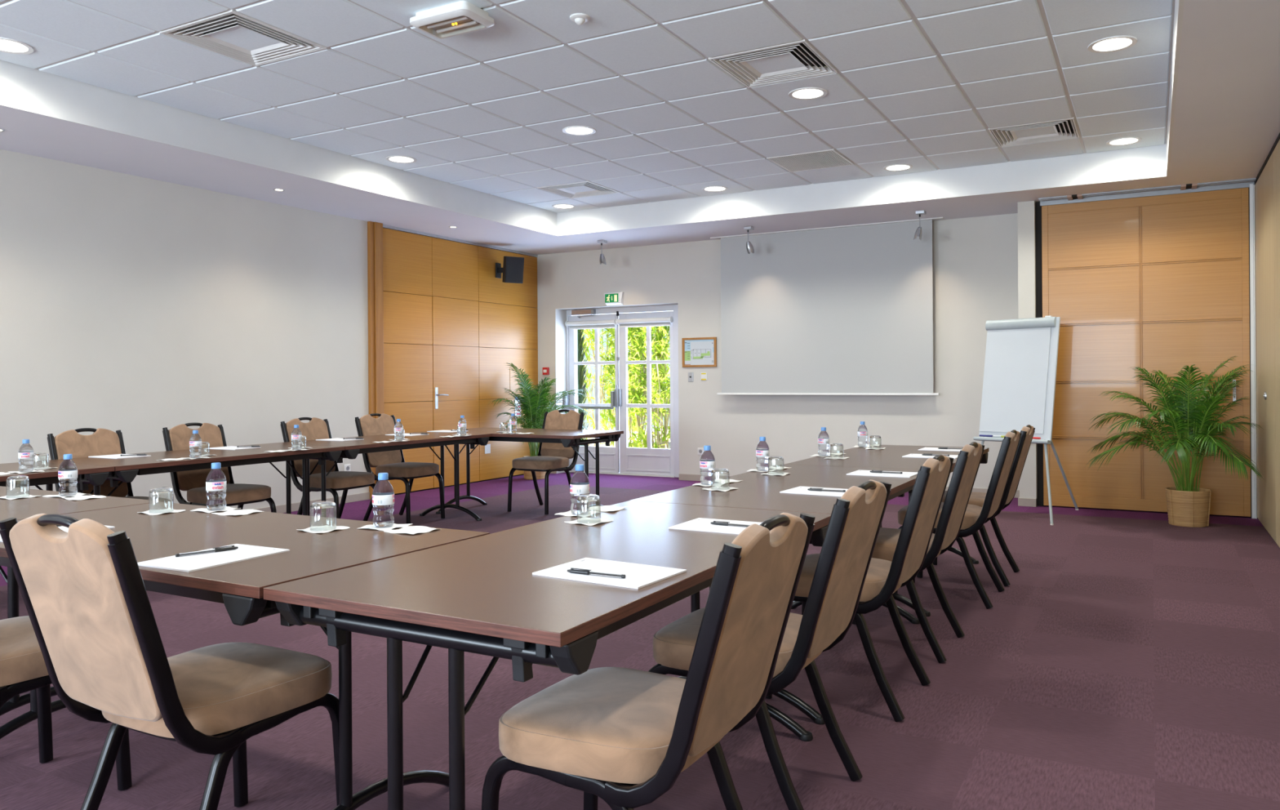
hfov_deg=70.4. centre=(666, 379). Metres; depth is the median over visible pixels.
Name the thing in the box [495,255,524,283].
loudspeaker
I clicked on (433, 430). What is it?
paper pad
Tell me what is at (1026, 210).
wall pillar
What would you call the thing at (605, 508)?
paper napkin
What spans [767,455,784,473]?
tumbler
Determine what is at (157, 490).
tumbler
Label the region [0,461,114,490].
folding table
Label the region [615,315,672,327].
roller blind
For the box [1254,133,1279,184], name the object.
trim
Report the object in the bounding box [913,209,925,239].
pendant spotlight
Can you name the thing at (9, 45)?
diffuser
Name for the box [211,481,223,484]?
print
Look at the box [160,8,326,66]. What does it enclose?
ceiling vent
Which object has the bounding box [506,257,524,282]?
grille
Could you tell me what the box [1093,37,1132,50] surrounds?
diffuser
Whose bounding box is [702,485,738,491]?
paper napkin
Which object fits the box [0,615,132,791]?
banquet chair
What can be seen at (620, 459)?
door
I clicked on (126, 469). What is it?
folding table
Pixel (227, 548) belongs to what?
ballpoint pen
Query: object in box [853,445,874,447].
paper napkin
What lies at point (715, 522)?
ballpoint pen
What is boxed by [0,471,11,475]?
paper napkin
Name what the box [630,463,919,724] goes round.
folding table
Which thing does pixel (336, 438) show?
paper pad
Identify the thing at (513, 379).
access panel
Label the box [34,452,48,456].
tumbler
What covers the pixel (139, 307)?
wall
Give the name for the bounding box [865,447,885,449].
paper napkin
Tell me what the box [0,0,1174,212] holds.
ceiling
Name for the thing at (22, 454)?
print
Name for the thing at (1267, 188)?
wall
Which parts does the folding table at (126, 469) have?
leg, leg, rail, leg, leg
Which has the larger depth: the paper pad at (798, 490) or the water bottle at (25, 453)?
the water bottle at (25, 453)
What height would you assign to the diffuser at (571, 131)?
0.002 m
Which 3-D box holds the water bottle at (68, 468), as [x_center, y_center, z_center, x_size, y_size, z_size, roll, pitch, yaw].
[-2.426,0.386,3.673,0.067,0.167,0.067,0,0,27]
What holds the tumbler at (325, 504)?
on the paper napkin at (316, 529)
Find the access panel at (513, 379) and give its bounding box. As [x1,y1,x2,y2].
[510,366,526,390]
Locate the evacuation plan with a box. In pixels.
[681,337,716,367]
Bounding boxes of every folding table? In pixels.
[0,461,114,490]
[0,485,163,715]
[0,502,489,809]
[37,443,344,515]
[263,500,831,809]
[273,431,491,520]
[435,426,623,514]
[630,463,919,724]
[784,444,988,616]
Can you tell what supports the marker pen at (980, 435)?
on the flipchart
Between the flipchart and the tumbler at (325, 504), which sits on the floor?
the flipchart
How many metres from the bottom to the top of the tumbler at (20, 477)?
0.083 m
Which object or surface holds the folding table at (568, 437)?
on the floor
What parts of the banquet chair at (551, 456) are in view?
leg, seat frame, leg, seat, leg, backrest, handle, leg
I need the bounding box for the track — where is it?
[1038,177,1256,206]
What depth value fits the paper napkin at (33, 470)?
4.65 m
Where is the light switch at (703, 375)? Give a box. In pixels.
[700,372,706,380]
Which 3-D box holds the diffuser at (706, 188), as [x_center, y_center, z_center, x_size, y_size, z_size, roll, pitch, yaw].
[0.474,-1.879,8.935,0.202,0.002,0.202,0,0,28]
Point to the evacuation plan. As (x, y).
(697, 352)
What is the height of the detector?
0.038 m
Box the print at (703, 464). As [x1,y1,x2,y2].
[700,461,713,466]
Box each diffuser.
[0,39,28,52]
[389,156,413,162]
[554,204,573,208]
[565,127,592,134]
[704,186,724,191]
[792,88,822,98]
[886,164,909,169]
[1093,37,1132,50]
[1110,137,1137,144]
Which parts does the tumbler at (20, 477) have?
glass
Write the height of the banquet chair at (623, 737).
0.919 m
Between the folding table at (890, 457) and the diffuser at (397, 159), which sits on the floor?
the folding table at (890, 457)
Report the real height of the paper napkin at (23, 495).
0.005 m
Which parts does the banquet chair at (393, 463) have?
handle, leg, backrest, leg, leg, seat, seat frame, leg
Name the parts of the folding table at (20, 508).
leg, leg frame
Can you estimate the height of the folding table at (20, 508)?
0.750 m
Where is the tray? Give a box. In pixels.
[973,436,1050,444]
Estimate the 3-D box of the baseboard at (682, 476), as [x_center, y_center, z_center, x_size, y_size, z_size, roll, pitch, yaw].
[1.847,1.146,9.841,3.865,0.075,0.012,0,0,28]
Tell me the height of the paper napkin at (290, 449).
0.005 m
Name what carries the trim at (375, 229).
attached to the wall at (139, 307)
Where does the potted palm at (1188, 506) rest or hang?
on the floor
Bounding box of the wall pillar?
[1017,200,1037,506]
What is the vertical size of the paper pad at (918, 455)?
0.004 m
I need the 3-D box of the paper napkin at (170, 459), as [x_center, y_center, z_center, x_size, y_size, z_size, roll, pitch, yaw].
[-2.915,0.472,5.344,0.121,0.005,0.121,0,0,26]
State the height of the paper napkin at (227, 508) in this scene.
0.005 m
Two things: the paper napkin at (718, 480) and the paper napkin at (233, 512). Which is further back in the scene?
the paper napkin at (718, 480)
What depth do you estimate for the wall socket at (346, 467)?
8.92 m
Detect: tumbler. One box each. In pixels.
[5,475,30,497]
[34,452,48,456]
[148,487,173,512]
[201,441,209,454]
[309,500,336,528]
[576,494,600,520]
[711,467,729,488]
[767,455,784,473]
[829,443,843,448]
[869,435,880,438]
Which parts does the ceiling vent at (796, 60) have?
plate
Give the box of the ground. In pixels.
[584,427,670,448]
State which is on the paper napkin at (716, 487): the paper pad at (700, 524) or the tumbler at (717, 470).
the tumbler at (717, 470)
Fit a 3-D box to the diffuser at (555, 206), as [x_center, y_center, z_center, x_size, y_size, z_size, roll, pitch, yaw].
[-1.113,-1.868,9.784,0.202,0.002,0.202,0,0,28]
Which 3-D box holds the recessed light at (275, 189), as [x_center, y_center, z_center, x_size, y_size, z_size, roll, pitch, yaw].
[-3.270,-1.596,7.643,0.086,0.004,0.086,0,0,28]
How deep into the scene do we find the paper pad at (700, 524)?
2.78 m
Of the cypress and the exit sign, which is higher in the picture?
the exit sign
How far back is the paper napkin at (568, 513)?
3.06 m
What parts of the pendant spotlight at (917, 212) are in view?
lamp shade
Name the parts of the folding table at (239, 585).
leg frame, leg, rail, leg, leg frame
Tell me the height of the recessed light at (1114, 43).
0.006 m
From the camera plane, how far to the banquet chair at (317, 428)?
7.00 m
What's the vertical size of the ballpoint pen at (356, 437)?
0.012 m
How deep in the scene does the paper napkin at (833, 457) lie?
5.15 m
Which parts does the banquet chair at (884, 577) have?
leg, leg, seat, leg, leg, backrest, handle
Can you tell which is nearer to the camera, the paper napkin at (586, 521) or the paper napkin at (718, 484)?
the paper napkin at (586, 521)
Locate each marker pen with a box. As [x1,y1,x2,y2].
[979,434,992,436]
[992,435,1004,437]
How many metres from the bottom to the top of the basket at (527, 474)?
0.270 m
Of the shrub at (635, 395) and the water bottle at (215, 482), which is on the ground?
the shrub at (635, 395)
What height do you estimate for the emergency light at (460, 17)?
0.070 m
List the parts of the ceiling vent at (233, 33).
plate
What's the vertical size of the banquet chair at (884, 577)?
0.919 m
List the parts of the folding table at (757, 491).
leg frame, leg frame, rail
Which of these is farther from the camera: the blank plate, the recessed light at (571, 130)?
the blank plate
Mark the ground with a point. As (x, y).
(590, 428)
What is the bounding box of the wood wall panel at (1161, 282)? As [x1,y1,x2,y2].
[1041,187,1250,516]
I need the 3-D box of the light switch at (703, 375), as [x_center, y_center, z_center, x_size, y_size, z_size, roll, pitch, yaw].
[0.432,-0.033,10.592,0.082,0.090,0.016,0,0,28]
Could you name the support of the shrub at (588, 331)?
on the ground
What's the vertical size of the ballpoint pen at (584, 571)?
0.012 m
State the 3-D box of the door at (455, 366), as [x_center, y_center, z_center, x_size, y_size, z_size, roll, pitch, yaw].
[-2.383,0.140,10.345,0.093,2.118,0.770,0,0,28]
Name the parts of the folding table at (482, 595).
leg, leg, rail, leg, leg frame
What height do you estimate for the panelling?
3.273 m
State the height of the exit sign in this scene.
0.157 m
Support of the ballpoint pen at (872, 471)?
on the paper pad at (866, 473)
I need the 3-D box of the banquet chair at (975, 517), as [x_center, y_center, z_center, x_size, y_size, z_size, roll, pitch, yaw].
[1.588,0.730,4.960,0.625,0.919,0.448,0,0,28]
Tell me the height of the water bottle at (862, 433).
0.167 m
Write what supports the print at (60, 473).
on the water bottle at (68, 468)
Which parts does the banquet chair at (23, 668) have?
leg, seat, leg, leg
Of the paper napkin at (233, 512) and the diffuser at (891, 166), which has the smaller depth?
the paper napkin at (233, 512)
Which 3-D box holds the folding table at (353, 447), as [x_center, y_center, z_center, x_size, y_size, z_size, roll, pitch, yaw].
[-2.228,0.846,7.258,0.797,0.750,1.597,0,0,28]
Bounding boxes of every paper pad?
[0,524,115,542]
[88,453,151,458]
[137,543,289,572]
[204,445,258,449]
[315,437,360,440]
[385,433,428,435]
[426,430,468,431]
[532,557,686,588]
[668,517,761,533]
[779,485,848,496]
[846,469,917,477]
[902,453,958,458]
[918,447,961,451]
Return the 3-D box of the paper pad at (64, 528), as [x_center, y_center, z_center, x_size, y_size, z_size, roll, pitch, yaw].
[-1.899,0.462,2.771,0.210,0.013,0.297,0,0,28]
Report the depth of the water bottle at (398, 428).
6.86 m
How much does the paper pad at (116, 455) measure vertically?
0.004 m
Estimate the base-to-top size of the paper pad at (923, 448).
0.004 m
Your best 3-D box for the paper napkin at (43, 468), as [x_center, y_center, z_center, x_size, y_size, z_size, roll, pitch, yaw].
[-3.341,0.475,4.835,0.115,0.005,0.115,0,0,24]
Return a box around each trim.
[367,221,383,499]
[1035,201,1044,506]
[1248,183,1256,518]
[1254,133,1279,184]
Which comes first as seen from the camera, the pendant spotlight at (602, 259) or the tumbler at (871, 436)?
the tumbler at (871, 436)
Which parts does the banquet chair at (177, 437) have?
handle, backrest, seat, leg, seat frame, leg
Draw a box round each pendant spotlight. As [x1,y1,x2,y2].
[597,240,607,265]
[743,226,754,253]
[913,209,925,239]
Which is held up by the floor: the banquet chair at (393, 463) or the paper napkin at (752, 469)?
the banquet chair at (393, 463)
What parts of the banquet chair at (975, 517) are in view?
seat, leg, leg, backrest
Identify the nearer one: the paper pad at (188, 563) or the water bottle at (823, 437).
the paper pad at (188, 563)
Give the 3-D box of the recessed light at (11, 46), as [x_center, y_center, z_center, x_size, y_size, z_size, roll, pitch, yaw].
[-3.661,-1.850,5.024,0.254,0.006,0.254,0,0,28]
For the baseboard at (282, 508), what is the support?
attached to the wall at (139, 307)
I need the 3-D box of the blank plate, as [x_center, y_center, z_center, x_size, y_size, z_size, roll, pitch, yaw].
[-2.139,0.830,10.818,0.008,0.110,0.100,0,0,28]
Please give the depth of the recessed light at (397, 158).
7.67 m
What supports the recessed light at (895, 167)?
in the ceiling at (921, 84)
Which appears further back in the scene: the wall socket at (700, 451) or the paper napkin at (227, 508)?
the wall socket at (700, 451)
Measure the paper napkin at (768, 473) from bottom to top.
0.005 m
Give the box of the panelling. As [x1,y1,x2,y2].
[382,224,538,494]
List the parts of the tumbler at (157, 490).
glass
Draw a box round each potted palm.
[486,362,590,479]
[1085,355,1262,527]
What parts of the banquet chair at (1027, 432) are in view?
leg, leg, seat, leg, leg, backrest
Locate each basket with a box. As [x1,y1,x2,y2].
[522,455,546,479]
[1164,486,1211,527]
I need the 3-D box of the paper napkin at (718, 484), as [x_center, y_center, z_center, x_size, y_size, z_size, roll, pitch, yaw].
[0.184,0.452,3.906,0.121,0.005,0.121,0,0,22]
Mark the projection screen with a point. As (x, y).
(844, 309)
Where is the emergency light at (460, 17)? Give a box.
[409,0,494,38]
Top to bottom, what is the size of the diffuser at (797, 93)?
0.002 m
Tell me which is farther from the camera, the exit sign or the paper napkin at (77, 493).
the exit sign
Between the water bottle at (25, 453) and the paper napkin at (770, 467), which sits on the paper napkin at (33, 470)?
the water bottle at (25, 453)
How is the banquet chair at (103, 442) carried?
on the floor
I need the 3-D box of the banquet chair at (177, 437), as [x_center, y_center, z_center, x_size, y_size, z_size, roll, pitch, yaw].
[-3.056,0.761,6.210,0.625,0.919,0.448,0,0,28]
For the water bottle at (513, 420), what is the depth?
7.81 m
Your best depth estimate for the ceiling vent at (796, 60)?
5.45 m
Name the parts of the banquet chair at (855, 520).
leg, seat, leg, leg, backrest, handle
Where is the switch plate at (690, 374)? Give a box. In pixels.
[688,372,693,381]
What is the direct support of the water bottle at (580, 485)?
on the paper napkin at (568, 513)
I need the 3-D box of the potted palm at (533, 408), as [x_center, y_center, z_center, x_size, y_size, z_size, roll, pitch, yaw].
[-1.448,0.505,10.856,1.114,1.402,1.291,0,0,28]
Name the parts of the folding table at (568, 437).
leg, leg frame, leg, rail, leg, leg frame, leg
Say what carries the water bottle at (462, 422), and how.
on the paper napkin
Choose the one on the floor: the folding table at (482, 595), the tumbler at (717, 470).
the folding table at (482, 595)
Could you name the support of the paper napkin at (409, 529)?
on the folding table at (239, 585)
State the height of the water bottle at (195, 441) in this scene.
0.167 m
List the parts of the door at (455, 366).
handle plate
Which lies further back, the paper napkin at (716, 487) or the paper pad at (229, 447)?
the paper pad at (229, 447)
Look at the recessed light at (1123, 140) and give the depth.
7.24 m
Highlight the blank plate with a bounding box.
[484,444,490,453]
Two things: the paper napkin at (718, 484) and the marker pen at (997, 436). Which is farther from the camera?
the marker pen at (997, 436)
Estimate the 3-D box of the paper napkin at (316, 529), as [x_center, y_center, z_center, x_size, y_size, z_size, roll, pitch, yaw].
[-1.057,0.460,2.788,0.115,0.005,0.115,0,0,31]
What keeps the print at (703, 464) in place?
on the water bottle at (707, 461)
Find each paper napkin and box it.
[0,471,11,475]
[0,493,38,499]
[8,469,44,473]
[33,466,57,469]
[43,492,88,497]
[61,494,106,500]
[137,507,185,515]
[157,457,184,460]
[182,456,210,458]
[190,506,240,512]
[211,509,264,515]
[263,449,290,452]
[283,448,309,450]
[296,524,350,533]
[359,523,411,530]
[372,440,394,442]
[384,525,436,533]
[555,510,601,516]
[564,516,613,525]
[589,505,627,511]
[692,482,726,486]
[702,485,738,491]
[715,478,742,482]
[747,468,775,471]
[760,471,790,475]
[768,466,789,469]
[808,453,835,457]
[823,456,848,458]
[829,452,844,455]
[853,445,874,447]
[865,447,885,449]
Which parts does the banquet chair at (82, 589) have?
handle, backrest, leg, seat frame, seat, leg, leg, leg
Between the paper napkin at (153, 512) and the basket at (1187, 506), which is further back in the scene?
the basket at (1187, 506)
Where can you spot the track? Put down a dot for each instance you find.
(1196, 187)
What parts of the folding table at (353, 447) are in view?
leg, leg, rail, leg, leg frame, leg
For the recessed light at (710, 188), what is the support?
in the ceiling at (921, 84)
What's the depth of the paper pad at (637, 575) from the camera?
2.12 m
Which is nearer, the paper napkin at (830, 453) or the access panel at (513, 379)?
the paper napkin at (830, 453)
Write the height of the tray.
0.036 m
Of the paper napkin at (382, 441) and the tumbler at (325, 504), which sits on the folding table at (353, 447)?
the paper napkin at (382, 441)
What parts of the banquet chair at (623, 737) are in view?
leg, leg, leg, seat, seat frame, leg, backrest, handle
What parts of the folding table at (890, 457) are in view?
leg frame, leg frame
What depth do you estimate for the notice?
11.33 m
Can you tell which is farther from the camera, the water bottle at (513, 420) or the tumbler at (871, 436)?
the water bottle at (513, 420)
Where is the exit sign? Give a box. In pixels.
[604,291,624,306]
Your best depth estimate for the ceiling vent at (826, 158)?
7.81 m
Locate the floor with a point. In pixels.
(1130, 660)
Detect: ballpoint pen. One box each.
[120,453,146,455]
[175,545,238,556]
[236,445,260,447]
[342,437,363,439]
[567,567,626,577]
[710,520,749,526]
[807,487,845,492]
[870,470,902,473]
[921,453,949,456]
[937,447,962,448]
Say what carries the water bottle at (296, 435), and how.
on the paper napkin at (290, 449)
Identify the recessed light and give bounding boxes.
[0,36,34,53]
[273,188,284,191]
[386,155,417,163]
[551,204,575,208]
[562,125,595,135]
[702,186,728,191]
[788,87,827,99]
[883,164,912,171]
[1087,35,1137,53]
[1106,137,1142,146]
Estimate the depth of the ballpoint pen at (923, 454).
5.24 m
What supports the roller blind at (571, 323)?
attached to the door at (620, 459)
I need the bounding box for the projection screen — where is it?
[710,217,944,395]
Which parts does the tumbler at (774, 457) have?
glass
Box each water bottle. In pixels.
[17,439,34,471]
[57,453,77,496]
[189,430,201,457]
[205,462,226,510]
[291,424,302,449]
[372,472,394,527]
[394,418,403,440]
[457,415,466,435]
[509,413,516,432]
[569,464,590,515]
[699,444,715,484]
[755,436,769,471]
[817,426,829,456]
[857,421,867,446]
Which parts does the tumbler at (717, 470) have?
glass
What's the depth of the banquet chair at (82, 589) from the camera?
2.03 m
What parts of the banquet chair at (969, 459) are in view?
seat, leg, leg, backrest, handle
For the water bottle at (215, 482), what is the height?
0.167 m
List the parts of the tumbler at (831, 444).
glass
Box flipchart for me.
[973,315,1078,524]
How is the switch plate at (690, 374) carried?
attached to the wall at (975, 260)
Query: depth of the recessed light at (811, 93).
5.96 m
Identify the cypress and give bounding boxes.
[577,328,588,445]
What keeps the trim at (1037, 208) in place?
attached to the wall at (975, 260)
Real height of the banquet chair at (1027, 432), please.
0.919 m
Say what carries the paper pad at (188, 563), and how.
on the folding table at (239, 585)
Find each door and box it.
[431,296,479,488]
[562,304,679,477]
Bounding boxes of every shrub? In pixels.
[581,326,670,448]
[599,311,670,448]
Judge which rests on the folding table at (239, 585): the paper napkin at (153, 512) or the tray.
the paper napkin at (153, 512)
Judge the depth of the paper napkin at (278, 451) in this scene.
5.94 m
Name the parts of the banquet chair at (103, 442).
handle, backrest, seat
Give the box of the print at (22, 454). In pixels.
[20,452,33,457]
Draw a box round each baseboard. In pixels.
[253,492,369,513]
[679,473,1019,497]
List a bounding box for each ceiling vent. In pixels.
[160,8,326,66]
[537,180,620,198]
[708,39,837,87]
[766,148,854,172]
[987,116,1079,146]
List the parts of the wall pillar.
baseboard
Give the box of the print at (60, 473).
[57,471,71,476]
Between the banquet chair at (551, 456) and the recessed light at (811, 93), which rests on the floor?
the banquet chair at (551, 456)
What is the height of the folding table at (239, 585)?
0.750 m
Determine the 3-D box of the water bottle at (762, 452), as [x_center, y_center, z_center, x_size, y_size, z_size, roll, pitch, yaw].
[0.474,0.367,4.483,0.067,0.167,0.067,0,0,38]
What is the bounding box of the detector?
[569,13,590,25]
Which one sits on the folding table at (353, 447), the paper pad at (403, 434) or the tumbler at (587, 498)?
the paper pad at (403, 434)
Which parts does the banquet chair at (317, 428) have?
handle, leg, backrest, leg, seat, leg, seat frame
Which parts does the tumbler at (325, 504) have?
glass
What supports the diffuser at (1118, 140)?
attached to the recessed light at (1123, 140)
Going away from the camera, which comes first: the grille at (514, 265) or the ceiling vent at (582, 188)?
the ceiling vent at (582, 188)
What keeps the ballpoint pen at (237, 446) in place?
on the paper pad at (229, 447)
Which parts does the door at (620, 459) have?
panel moulding, panel moulding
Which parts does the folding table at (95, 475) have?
rail, leg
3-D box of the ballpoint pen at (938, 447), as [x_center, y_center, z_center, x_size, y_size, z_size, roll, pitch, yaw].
[1.784,0.434,5.699,0.154,0.012,0.010,0,0,24]
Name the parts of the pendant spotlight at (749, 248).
lamp shade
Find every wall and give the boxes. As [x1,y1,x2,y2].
[0,149,368,509]
[537,213,1019,489]
[1254,139,1279,547]
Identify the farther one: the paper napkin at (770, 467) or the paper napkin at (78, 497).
the paper napkin at (770, 467)
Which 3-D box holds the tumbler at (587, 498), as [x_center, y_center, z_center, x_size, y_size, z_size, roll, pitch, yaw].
[-0.250,0.413,2.903,0.077,0.083,0.077,0,0,28]
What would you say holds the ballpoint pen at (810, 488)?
on the paper pad at (798, 490)
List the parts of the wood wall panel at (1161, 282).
handle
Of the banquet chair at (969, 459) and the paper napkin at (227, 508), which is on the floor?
the banquet chair at (969, 459)
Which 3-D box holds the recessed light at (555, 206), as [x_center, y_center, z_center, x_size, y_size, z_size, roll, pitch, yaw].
[-1.113,-1.867,9.784,0.254,0.006,0.254,0,0,28]
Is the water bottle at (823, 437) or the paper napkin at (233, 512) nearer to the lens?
the paper napkin at (233, 512)
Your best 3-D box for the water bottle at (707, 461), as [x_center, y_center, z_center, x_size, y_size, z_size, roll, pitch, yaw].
[0.175,0.369,3.910,0.067,0.167,0.067,0,0,38]
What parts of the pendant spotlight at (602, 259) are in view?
lamp shade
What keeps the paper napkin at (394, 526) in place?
on the folding table at (239, 585)
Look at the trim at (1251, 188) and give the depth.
7.57 m
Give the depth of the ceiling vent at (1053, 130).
7.03 m
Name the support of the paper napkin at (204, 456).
on the folding table at (126, 469)
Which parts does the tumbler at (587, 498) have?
glass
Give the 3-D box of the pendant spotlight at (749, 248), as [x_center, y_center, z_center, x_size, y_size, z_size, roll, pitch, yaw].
[0.885,-1.486,9.689,0.086,0.281,0.113,0,0,28]
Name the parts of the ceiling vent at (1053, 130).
plate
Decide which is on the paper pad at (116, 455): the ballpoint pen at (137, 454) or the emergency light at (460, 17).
the ballpoint pen at (137, 454)
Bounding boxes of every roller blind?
[564,318,616,328]
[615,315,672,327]
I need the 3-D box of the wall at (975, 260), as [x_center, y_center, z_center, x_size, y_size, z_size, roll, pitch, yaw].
[1.874,-0.453,10.111,8.265,3.273,0.500,0,0,28]
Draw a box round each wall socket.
[343,463,351,471]
[697,447,703,454]
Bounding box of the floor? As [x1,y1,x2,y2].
[0,471,1279,809]
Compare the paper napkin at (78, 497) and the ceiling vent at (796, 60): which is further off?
the ceiling vent at (796, 60)
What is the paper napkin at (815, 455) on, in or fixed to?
on the folding table at (890, 457)
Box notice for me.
[515,399,520,416]
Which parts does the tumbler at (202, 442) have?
glass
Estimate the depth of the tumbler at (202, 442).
5.62 m
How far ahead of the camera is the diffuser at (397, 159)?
7.67 m
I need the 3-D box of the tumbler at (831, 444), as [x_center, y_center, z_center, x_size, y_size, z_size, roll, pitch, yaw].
[0.964,0.405,5.143,0.077,0.083,0.077,0,0,28]
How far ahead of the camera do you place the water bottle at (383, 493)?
2.81 m
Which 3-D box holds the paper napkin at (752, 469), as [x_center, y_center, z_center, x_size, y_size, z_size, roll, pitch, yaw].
[0.470,0.450,4.486,0.121,0.005,0.121,0,0,28]
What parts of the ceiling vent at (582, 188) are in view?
plate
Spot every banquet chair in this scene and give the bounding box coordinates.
[0,513,339,809]
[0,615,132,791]
[47,427,171,502]
[162,422,276,512]
[280,417,375,518]
[355,413,444,524]
[481,512,815,809]
[507,408,584,514]
[648,480,891,809]
[765,453,953,722]
[852,441,984,663]
[894,429,1021,608]
[916,424,1035,586]
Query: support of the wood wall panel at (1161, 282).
hanging from the track

